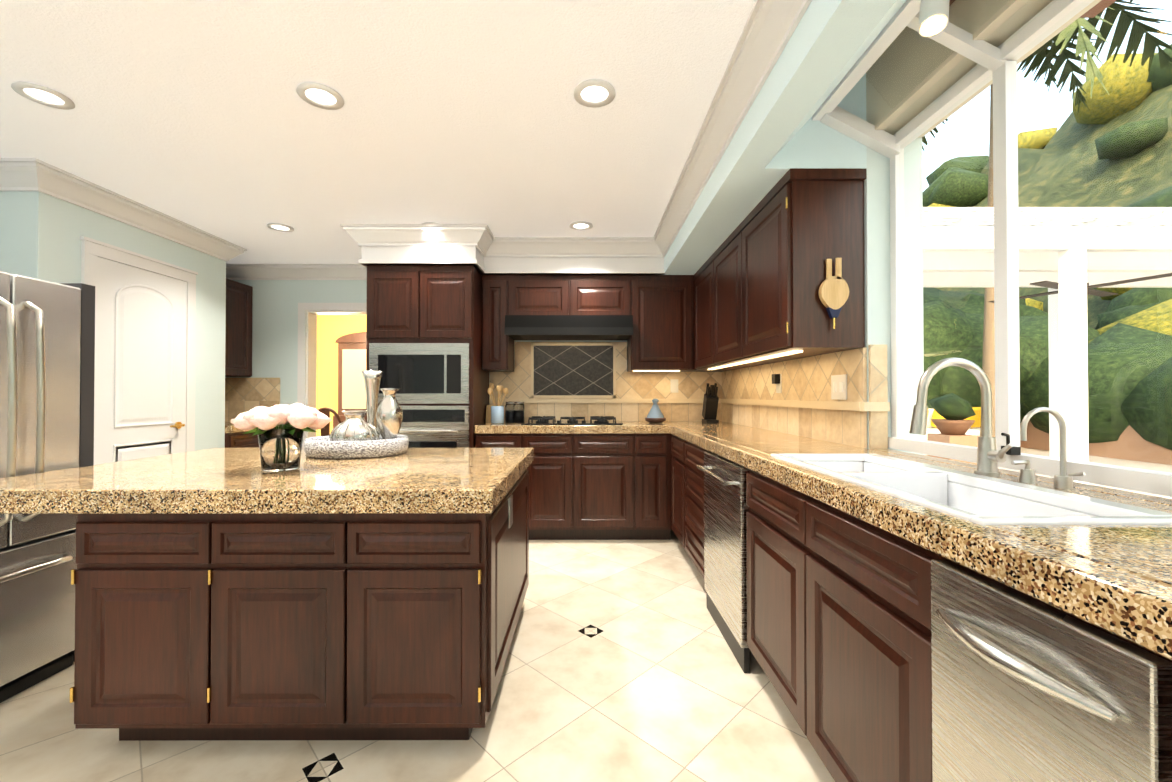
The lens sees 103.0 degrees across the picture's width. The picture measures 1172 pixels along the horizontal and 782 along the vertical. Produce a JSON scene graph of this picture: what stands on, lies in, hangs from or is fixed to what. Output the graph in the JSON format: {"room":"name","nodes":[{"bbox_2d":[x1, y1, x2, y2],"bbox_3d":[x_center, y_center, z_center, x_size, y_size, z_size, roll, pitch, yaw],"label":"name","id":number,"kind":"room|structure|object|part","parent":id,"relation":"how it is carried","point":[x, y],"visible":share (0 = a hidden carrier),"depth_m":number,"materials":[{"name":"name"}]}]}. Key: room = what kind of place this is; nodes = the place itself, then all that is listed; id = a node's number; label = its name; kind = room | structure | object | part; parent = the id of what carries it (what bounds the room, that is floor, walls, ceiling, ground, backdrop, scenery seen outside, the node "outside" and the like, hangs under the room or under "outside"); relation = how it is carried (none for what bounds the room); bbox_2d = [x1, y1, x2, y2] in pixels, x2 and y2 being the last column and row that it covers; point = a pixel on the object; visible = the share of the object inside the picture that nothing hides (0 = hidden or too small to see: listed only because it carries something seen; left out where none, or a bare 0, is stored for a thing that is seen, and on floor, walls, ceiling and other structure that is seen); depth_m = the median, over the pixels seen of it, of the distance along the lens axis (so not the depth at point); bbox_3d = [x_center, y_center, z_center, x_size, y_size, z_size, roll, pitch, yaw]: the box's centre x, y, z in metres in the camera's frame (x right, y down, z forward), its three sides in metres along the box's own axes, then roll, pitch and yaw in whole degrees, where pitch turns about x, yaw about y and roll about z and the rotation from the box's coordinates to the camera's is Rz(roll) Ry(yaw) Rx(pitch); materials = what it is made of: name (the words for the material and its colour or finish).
{"room":"kitchen","nodes":[
{"label":"kitchen","id":0,"kind":"room"},
{"bbox_2d":[0,191,225,450],"bbox_3d":[-3.462,-0.153,1.212,0.760,2.640,7.150,0,-1,0],"label":"wall","id":1,"kind":"structure","parent":0,"point":[41,233],"depth_m":3.06,"materials":[{"name":"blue paint"}]},
{"bbox_2d":[0,158,23,190],"bbox_3d":[-3.315,-1.193,2.574,0.420,0.135,0.106,0,-1,0],"label":"crown molding","id":2,"kind":"structure","parent":1,"relation":"attached to","point":[6,184],"depth_m":2.58,"materials":[{"name":"white wood"}]},
{"bbox_2d":[12,158,251,267],"bbox_3d":[-3.034,-1.187,3.313,0.106,0.135,1.582,0,-1,0],"label":"crown molding","id":3,"kind":"structure","parent":1,"relation":"attached to","point":[30,174],"depth_m":2.99,"materials":[{"name":"white wood"}]},
{"bbox_2d":[80,236,197,464],"bbox_3d":[-3.072,0.123,3.248,0.028,2.125,0.835,0,-1,0],"label":"door frame","id":4,"kind":"structure","parent":1,"relation":"attached to","point":[92,250],"depth_m":3.34,"materials":[{"name":"white wood"}]},
{"bbox_2d":[96,257,186,464],"bbox_3d":[-3.051,0.166,3.248,0.065,2.015,0.659,0,-1,0],"label":"door leaf","id":5,"kind":"structure","parent":1,"relation":"in","point":[141,367],"depth_m":3.20,"materials":[{"name":"white wood"}]},
{"bbox_2d":[225,278,252,376],"bbox_3d":[-3.479,-0.594,4.424,0.330,0.900,0.425,0,-1,0],"label":"upper cabinet","id":6,"kind":"object","parent":1,"relation":"attached to","point":[238,346],"visible":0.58,"depth_m":4.45,"materials":[{"name":"brown wood"}]},
{"bbox_2d":[225,378,279,421],"bbox_3d":[-3.341,0.082,4.311,0.605,0.434,0.640,0,-1,0],"label":"backsplash","id":7,"kind":"structure","parent":1,"relation":"attached to","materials":[{"name":"tile"}]},
{"bbox_2d":[225,280,366,426],"bbox_3d":[-3.040,-0.121,4.713,2.620,2.640,0.150,0,-1,0],"label":"wall","id":8,"kind":"structure","parent":0,"point":[275,328],"depth_m":4.64,"materials":[{"name":"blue paint"}]},
{"bbox_2d":[226,264,366,279],"bbox_3d":[-2.694,-1.175,4.596,1.910,0.135,0.106,0,-1,0],"label":"crown molding","id":9,"kind":"structure","parent":8,"relation":"attached to","point":[258,271],"depth_m":4.59,"materials":[{"name":"white wood"}]},
{"bbox_2d":[297,303,366,447],"bbox_3d":[-2.342,0.161,4.702,1.035,2.075,0.170,0,-1,0],"label":"door frame","id":10,"kind":"structure","parent":8,"relation":"attached to","point":[308,313],"depth_m":4.64,"materials":[{"name":"white wood"}]},
{"bbox_2d":[316,315,366,436],"bbox_3d":[-3.556,-0.095,7.512,5.900,2.640,0.150,0,-1,0],"label":"wall","id":11,"kind":"structure","parent":0,"point":[331,329],"depth_m":7.43,"materials":[{"name":"yellow paint"}]},
{"bbox_2d":[0,0,754,263],"bbox_3d":[-1.842,-1.373,1.252,5.000,0.200,7.200,0,-1,0],"label":"ceiling","id":12,"kind":"structure","parent":0,"point":[201,115],"depth_m":2.09,"materials":[{"name":"white paint"}]},
{"bbox_2d":[11,81,74,109],"bbox_3d":[-2.314,-1.260,1.990,0.179,0.011,0.179,0,-1,-6],"label":"recessed light","id":13,"kind":"object","parent":12,"relation":"in","point":[40,94],"depth_m":1.99,"materials":[{"name":"white"}]},
{"bbox_2d":[266,223,293,231],"bbox_3d":[-2.327,-1.245,3.550,0.179,0.011,0.179,0,-1,-6],"label":"recessed light","id":14,"kind":"object","parent":12,"relation":"in","point":[274,226],"depth_m":3.56,"materials":[{"name":"white"}]},
{"bbox_2d":[296,82,343,109],"bbox_3d":[-1.134,-1.260,1.993,0.179,0.011,0.179,0,-1,-9],"label":"recessed light","id":15,"kind":"object","parent":12,"relation":"in","point":[318,95],"depth_m":1.99,"materials":[{"name":"white"}]},
{"bbox_2d":[421,222,441,224],"bbox_3d":[-1.157,-1.246,3.533,0.179,0.011,0.179,0,-1,-9],"label":"recessed light","id":16,"kind":"object","parent":12,"relation":"in","point":[425,223],"depth_m":3.46,"materials":[{"name":"white metal"}]},
{"bbox_2d":[569,221,592,230],"bbox_3d":[-0.037,-1.246,3.515,0.179,0.011,0.179,0,-1,-39],"label":"recessed light","id":17,"kind":"object","parent":12,"relation":"in","point":[578,225],"depth_m":3.51,"materials":[{"name":"white"}]},
{"bbox_2d":[573,79,615,107],"bbox_3d":[0.036,-1.260,1.975,0.179,0.011,0.179,0,-1,-6],"label":"recessed light","id":18,"kind":"object","parent":12,"relation":"in","point":[594,93],"depth_m":1.97,"materials":[{"name":"white"}]},
{"bbox_2d":[652,0,811,256],"bbox_3d":[0.606,-1.210,0.768,0.106,0.135,6.225,0,-1,0],"label":"crown molding","id":19,"kind":"structure","parent":12,"relation":"attached to","point":[769,28],"depth_m":1.90,"materials":[{"name":"white wood"}]},
{"bbox_2d":[0,530,834,781],"bbox_3d":[-1.392,1.217,1.229,5.900,0.100,7.200,0,-1,0],"label":"floor","id":20,"kind":"structure","parent":0,"point":[622,664],"depth_m":1.65,"materials":[{"name":"beige tile"}]},
{"bbox_2d":[0,271,94,702],"bbox_3d":[-2.582,0.348,1.650,0.923,1.645,0.870,0,-1,0],"label":"fridge","id":21,"kind":"object","parent":20,"relation":"on","point":[40,326],"depth_m":1.86,"materials":[{"name":"grey metal"}]},
{"bbox_3d":[-2.624,0.352,2.057,0.840,1.645,0.056,0,-1,0],"label":"fridge end panel","id":22,"kind":"part","parent":21,"relation":"part of","materials":[{"name":"silver metal"}]},
{"bbox_2d":[225,378,279,447],"bbox_3d":[-3.339,0.530,4.306,0.610,1.330,0.641,0,-1,0],"label":"cabinet","id":23,"kind":"object","parent":20,"relation":"on","point":[242,395],"visible":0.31,"depth_m":4.62,"materials":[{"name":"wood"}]},
{"bbox_2d":[225,422,278,432],"bbox_3d":[-3.339,0.333,4.308,0.610,0.065,0.641,0,-1,0],"label":"countertop","id":24,"kind":"structure","parent":23,"relation":"on","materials":[{"name":"beige stone"}]},
{"bbox_2d":[69,471,528,740],"bbox_3d":[-0.970,0.782,2.019,1.328,0.785,1.109,0,-1,0],"label":"kitchen island","id":25,"kind":"object","parent":20,"relation":"on","point":[230,594],"depth_m":1.48,"materials":[{"name":"brown wood"}]},
{"bbox_2d":[0,448,533,515],"bbox_3d":[-1.194,0.352,2.045,1.800,0.075,1.185,0,-1,0],"label":"island countertop","id":26,"kind":"structure","parent":25,"relation":"on","point":[212,481],"depth_m":1.53,"materials":[{"name":"beige stone"}]},
{"bbox_2d":[230,403,331,471],"bbox_3d":[-1.206,0.180,1.854,0.323,0.264,0.303,0,-1,0],"label":"flower vase","id":27,"kind":"object","parent":26,"relation":"on","point":[280,447],"visible":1,"depth_m":1.78,"materials":[{"name":"white"}]},
{"bbox_2d":[304,434,408,458],"bbox_3d":[-1.145,0.274,2.338,0.484,0.084,0.416,0,-1,0],"label":"woven tray","id":28,"kind":"object","parent":26,"relation":"on","point":[321,447],"visible":0.85,"depth_m":2.17,"materials":[{"name":"white wicker"}]},
{"bbox_2d":[329,410,379,440],"bbox_3d":[-1.129,0.198,2.279,0.224,0.202,0.224,0,-1,0],"label":"pitcher vase","id":29,"kind":"object","parent":28,"relation":"on","point":[355,425],"visible":0.75,"depth_m":2.22,"materials":[{"name":"white metal"}]},
{"bbox_2d":[362,371,382,427],"bbox_3d":[-1.125,0.098,2.452,0.104,0.405,0.104,0,-1,0],"label":"vase","id":30,"kind":"object","parent":28,"relation":"on","point":[372,379],"visible":0.71,"depth_m":2.43,"materials":[{"name":"white metal"}]},
{"bbox_2d":[376,388,402,439],"bbox_3d":[-0.985,0.143,2.335,0.127,0.312,0.127,0,-1,0],"label":"urn vase","id":31,"kind":"object","parent":28,"relation":"on","point":[389,415],"visible":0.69,"depth_m":2.30,"materials":[{"name":"white metal"}]},
{"bbox_2d":[509,495,512,527],"bbox_3d":[-0.309,0.493,1.913,0.006,0.120,0.070,0,-1,0],"label":"outlet","id":32,"kind":"object","parent":25,"relation":"attached to","point":[510,496],"depth_m":1.91,"materials":[{"name":"silver metal"}]},
{"bbox_2d":[366,265,488,447],"bbox_3d":[-1.293,0.107,3.889,0.830,2.168,0.691,0,-1,0],"label":"tall cabinet","id":33,"kind":"object","parent":20,"relation":"on","point":[424,339],"visible":0.52,"depth_m":3.61,"materials":[{"name":"brown wood"}]},
{"bbox_2d":[474,430,521,447],"bbox_3d":[-0.688,0.764,3.935,0.371,0.855,0.590,0,-1,0],"label":"base cabinet","id":34,"kind":"object","parent":20,"relation":"on","point":[483,438],"depth_m":3.64,"materials":[{"name":"brown wood"}]},
{"bbox_2d":[522,430,573,539],"bbox_3d":[-0.303,0.764,3.935,0.399,0.855,0.590,0,-1,0],"label":"base cabinet","id":35,"kind":"object","parent":20,"relation":"on","point":[551,471],"depth_m":3.64,"materials":[{"name":"brown wood"}]},
{"bbox_2d":[574,430,637,539],"bbox_3d":[0.137,0.764,3.936,0.481,0.855,0.590,0,-1,0],"label":"base cabinet","id":36,"kind":"object","parent":20,"relation":"on","point":[605,461],"depth_m":3.64,"materials":[{"name":"brown wood"}]},
{"bbox_2d":[475,422,669,429],"bbox_3d":[-0.111,0.304,3.938,1.526,0.065,0.595,0,-1,0],"label":"countertop","id":37,"kind":"structure","parent":36,"relation":"on","point":[488,425],"depth_m":3.64,"materials":[{"name":"beige stone"}]},
{"bbox_2d":[486,405,493,421],"bbox_3d":[-0.839,0.197,4.080,0.055,0.150,0.120,0,-1,0],"label":"knife block","id":38,"kind":"object","parent":37,"relation":"on","point":[488,413],"visible":0.64,"depth_m":4.04,"materials":[{"name":"beige wood"}]},
{"bbox_2d":[487,383,507,423],"bbox_3d":[-0.736,0.101,3.911,0.171,0.339,0.130,0,-1,0],"label":"utensil crock","id":39,"kind":"object","parent":37,"relation":"on","point":[497,414],"visible":1,"depth_m":3.87,"materials":[{"name":"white ceramic"}]},
{"bbox_2d":[505,402,523,422],"bbox_3d":[-0.611,0.181,4.001,0.167,0.180,0.112,0,-1,0],"label":"canister set","id":40,"kind":"object","parent":37,"relation":"on","point":[514,412],"visible":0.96,"depth_m":3.96,"materials":[{"name":"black glass"}]},
{"bbox_2d":[522,414,621,425],"bbox_3d":[-0.113,0.244,3.931,0.810,0.053,0.450,0,-1,0],"label":"cooktop","id":41,"kind":"object","parent":37,"relation":"in","point":[531,419],"depth_m":3.83,"materials":[{"name":"black metal"}]},
{"bbox_2d":[638,430,665,539],"bbox_3d":[0.527,0.764,3.937,0.300,0.855,0.590,0,-1,0],"label":"base cabinet","id":42,"kind":"object","parent":20,"relation":"on","point":[651,443],"depth_m":3.65,"materials":[{"name":"brown wood"}]},
{"bbox_2d":[666,434,677,539],"bbox_3d":[0.945,0.759,3.361,0.607,0.855,0.466,0,-1,0],"label":"base cabinet","id":43,"kind":"object","parent":20,"relation":"on","point":[671,439],"depth_m":3.58,"materials":[{"name":"brown wood"}]},
{"bbox_2d":[678,438,701,574],"bbox_3d":[0.946,0.754,2.837,0.607,0.855,0.583,0,-1,0],"label":"base cabinet","id":44,"kind":"object","parent":20,"relation":"on","point":[689,453],"depth_m":2.95,"materials":[{"name":"brown wood"}]},
{"bbox_2d":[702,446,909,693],"bbox_3d":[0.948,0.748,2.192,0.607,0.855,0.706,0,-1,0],"label":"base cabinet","id":45,"kind":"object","parent":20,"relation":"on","point":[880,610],"depth_m":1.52,"materials":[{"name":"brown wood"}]},
{"bbox_2d":[697,451,749,672],"bbox_3d":[0.635,0.751,2.238,0.090,0.850,0.600,0,-1,0],"label":"dishwasher","id":46,"kind":"object","parent":45,"relation":"in","point":[725,507],"depth_m":2.12,"materials":[{"name":"silver metal"}]},
{"bbox_2d":[918,542,1149,781],"bbox_3d":[0.955,0.735,0.704,0.600,0.855,0.359,0,-1,0],"label":"dishwasher","id":47,"kind":"object","parent":20,"relation":"on","point":[1016,683],"depth_m":0.71,"materials":[{"name":"silver metal"}]},
{"bbox_2d":[666,422,1171,649],"bbox_3d":[0.954,0.287,2.091,0.595,0.065,4.294,0,-1,0],"label":"countertop","id":48,"kind":"structure","parent":47,"relation":"on","point":[1120,573],"depth_m":0.79,"materials":[{"name":"beige stone"}]},
{"bbox_2d":[645,399,665,422],"bbox_3d":[0.592,0.168,3.973,0.184,0.207,0.184,0,-1,0],"label":"pot","id":49,"kind":"object","parent":48,"relation":"on","point":[655,415],"visible":1,"depth_m":3.93,"materials":[{"name":"grey ceramic"}]},
{"bbox_2d":[702,383,718,423],"bbox_3d":[1.052,0.103,3.941,0.100,0.335,0.178,0,-1,0],"label":"knife block","id":50,"kind":"object","parent":48,"relation":"on","point":[710,406],"visible":1,"depth_m":3.90,"materials":[{"name":"black wood"}]},
{"bbox_2d":[766,450,1171,601],"bbox_3d":[0.928,0.350,1.339,0.410,0.220,0.975,0,-1,0],"label":"sink","id":51,"kind":"object","parent":48,"relation":"in","point":[974,495],"depth_m":1.22,"materials":[{"name":"white ceramic"}]},
{"bbox_2d":[909,357,1069,477],"bbox_3d":[1.088,0.073,1.293,0.260,0.348,0.226,0,-1,0],"label":"faucet","id":52,"kind":"object","parent":48,"relation":"on","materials":[{"name":"silver metal"}]},
{"bbox_2d":[1134,642,1171,781],"bbox_3d":[0.956,0.730,0.232,0.600,0.855,0.585,0,-1,0],"label":"base cabinet","id":53,"kind":"object","parent":20,"relation":"on","point":[1152,662],"depth_m":0.54,"materials":[{"name":"brown wood"}]},
{"bbox_2d":[483,256,626,404],"bbox_3d":[-0.239,-0.123,4.544,2.980,2.640,0.600,0,-1,0],"label":"wall","id":54,"kind":"structure","parent":0,"point":[564,341],"depth_m":4.25,"materials":[{"name":"white paint"}]},
{"bbox_2d":[340,224,359,246],"bbox_3d":[-1.791,-1.180,4.003,0.106,0.135,1.036,0,-1,0],"label":"crown molding","id":55,"kind":"structure","parent":54,"relation":"attached to","point":[347,227],"depth_m":3.50,"materials":[{"name":"white"}]},
{"bbox_2d":[482,275,517,371],"bbox_3d":[-0.764,-0.576,4.070,0.221,0.798,0.347,0,-1,0],"label":"upper cabinet","id":56,"kind":"object","parent":54,"relation":"attached to","point":[498,335],"depth_m":3.90,"materials":[{"name":"brown wood"}]},
{"bbox_2d":[510,275,573,327],"bbox_3d":[-0.396,-0.791,4.073,0.515,0.368,0.347,0,-1,0],"label":"upper cabinet","id":57,"kind":"object","parent":54,"relation":"attached to","point":[536,301],"depth_m":3.90,"materials":[{"name":"brown wood"}]},
{"bbox_2d":[505,315,632,339],"bbox_3d":[-0.138,-0.528,3.979,1.030,0.160,0.491,0,-1,0],"label":"hood","id":58,"kind":"object","parent":57,"relation":"attached to","point":[517,327],"depth_m":3.75,"materials":[{"name":"black metal"}]},
{"bbox_2d":[570,275,633,327],"bbox_3d":[0.119,-0.791,4.074,0.515,0.368,0.347,0,-1,0],"label":"upper cabinet","id":59,"kind":"object","parent":54,"relation":"attached to","point":[596,301],"depth_m":3.90,"materials":[{"name":"brown wood"}]},
{"bbox_2d":[626,275,693,371],"bbox_3d":[0.652,-0.576,4.073,0.550,0.798,0.347,0,-1,0],"label":"upper cabinet","id":60,"kind":"object","parent":54,"relation":"attached to","point":[660,336],"depth_m":3.90,"materials":[{"name":"brown wood"}]},
{"bbox_2d":[352,224,664,274],"bbox_3d":[-0.548,-1.114,3.868,2.400,0.270,0.762,0,-1,0],"label":"crown molding","id":61,"kind":"structure","parent":60,"relation":"on","point":[421,255],"depth_m":3.79,"materials":[{"name":"white"}]},
{"bbox_2d":[664,0,906,274],"bbox_3d":[0.959,-1.241,0.957,0.600,0.470,6.600,0,-1,0],"label":"wall","id":62,"kind":"structure","parent":0,"point":[779,133],"depth_m":1.94,"materials":[{"name":"white paint"}]},
{"bbox_2d":[918,0,949,36],"bbox_3d":[1.033,-1.141,1.383,0.088,0.149,0.089,0,-1,0],"label":"light","id":63,"kind":"object","parent":62,"relation":"attached to","point":[933,17],"visible":1,"depth_m":1.36,"materials":[{"name":"white metal"}]},
{"bbox_2d":[864,138,923,454],"bbox_3d":[1.383,-0.153,1.248,0.250,2.640,7.200,0,-1,0],"label":"wall","id":64,"kind":"structure","parent":0,"point":[877,302],"depth_m":2.08,"materials":[{"name":"white paint"}]},
{"bbox_2d":[489,342,889,448],"bbox_3d":[0.230,-0.096,3.143,2.203,0.720,2.197,0,-1,0],"label":"backsplash","id":65,"kind":"structure","parent":64,"relation":"attached to","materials":[{"name":"tile"}]},
{"bbox_2d":[694,258,740,371],"bbox_3d":[1.078,-0.580,3.611,0.341,0.798,0.581,0,-1,0],"label":"upper cabinet","id":66,"kind":"object","parent":64,"relation":"attached to","point":[701,277],"depth_m":3.67,"materials":[{"name":"brown wood"}]},
{"bbox_2d":[710,227,786,367],"bbox_3d":[1.080,-0.586,3.021,0.341,0.798,0.600,0,-1,0],"label":"upper cabinet","id":67,"kind":"object","parent":64,"relation":"attached to","point":[724,261],"depth_m":3.06,"materials":[{"name":"brown wood"}]},
{"bbox_2d":[738,168,865,359],"bbox_3d":[1.081,-0.591,2.408,0.341,0.798,0.625,0,-1,0],"label":"upper cabinet","id":68,"kind":"object","parent":64,"relation":"attached to","point":[746,295],"depth_m":2.10,"materials":[{"name":"brown wood"}]},
{"bbox_2d":[819,258,848,328],"bbox_3d":[1.104,-0.433,2.076,0.124,0.315,0.026,0,-1,0],"label":"hanging bellows","id":69,"kind":"object","parent":68,"relation":"hanging from","point":[833,293],"visible":0.98,"depth_m":2.06,"materials":[{"name":"beige wood"}]},
{"bbox_2d":[812,0,1171,496],"bbox_3d":[1.208,-0.516,1.016,0.390,1.518,2.130,0,-1,0],"label":"window","id":70,"kind":"structure","parent":64,"relation":"in","point":[997,65],"depth_m":1.52,"materials":[{"name":"white"}]},
{"bbox_3d":[-3.553,1.262,6.099,5.900,0.100,2.950,0,-1,0],"label":"floor","id":71,"kind":"structure","parent":0,"visible":0},
{"bbox_2d":[318,407,341,435],"bbox_3d":[-3.223,0.705,5.965,0.460,1.010,0.450,0,-1,0],"label":"dining chair","id":72,"kind":"object","parent":71,"relation":"on","point":[325,430],"visible":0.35,"depth_m":5.75,"materials":[{"name":"brown wood"}]},
{"bbox_2d":[333,332,365,427],"bbox_3d":[-3.240,0.167,7.193,1.070,2.110,0.475,0,-1,0],"label":"hutch","id":73,"kind":"object","parent":71,"relation":"on","point":[351,368],"visible":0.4,"depth_m":7.03,"materials":[{"name":"brown wood"}]},
{"label":"outside","id":74,"kind":"structure","parent":0,"visible":0},
{"bbox_2d":[924,447,1171,498],"bbox_3d":[31.338,1.426,21.800,59.750,0.100,85.000,0,-1,0],"label":"ground","id":75,"kind":"structure","parent":74,"point":[1138,464],"depth_m":7.91,"materials":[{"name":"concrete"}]},
{"bbox_2d":[866,0,1171,483],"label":"window","id":76,"kind":"structure","parent":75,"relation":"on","point":[999,18],"depth_m":8.66,"materials":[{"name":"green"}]},
{"bbox_2d":[927,393,979,464],"bbox_3d":[4.997,0.630,6.362,0.480,1.208,0.505,0,-1,0],"label":"planter","id":77,"kind":"object","parent":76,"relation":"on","point":[948,412],"depth_m":6.22,"materials":[{"name":"orange ceramic"}]}
]}

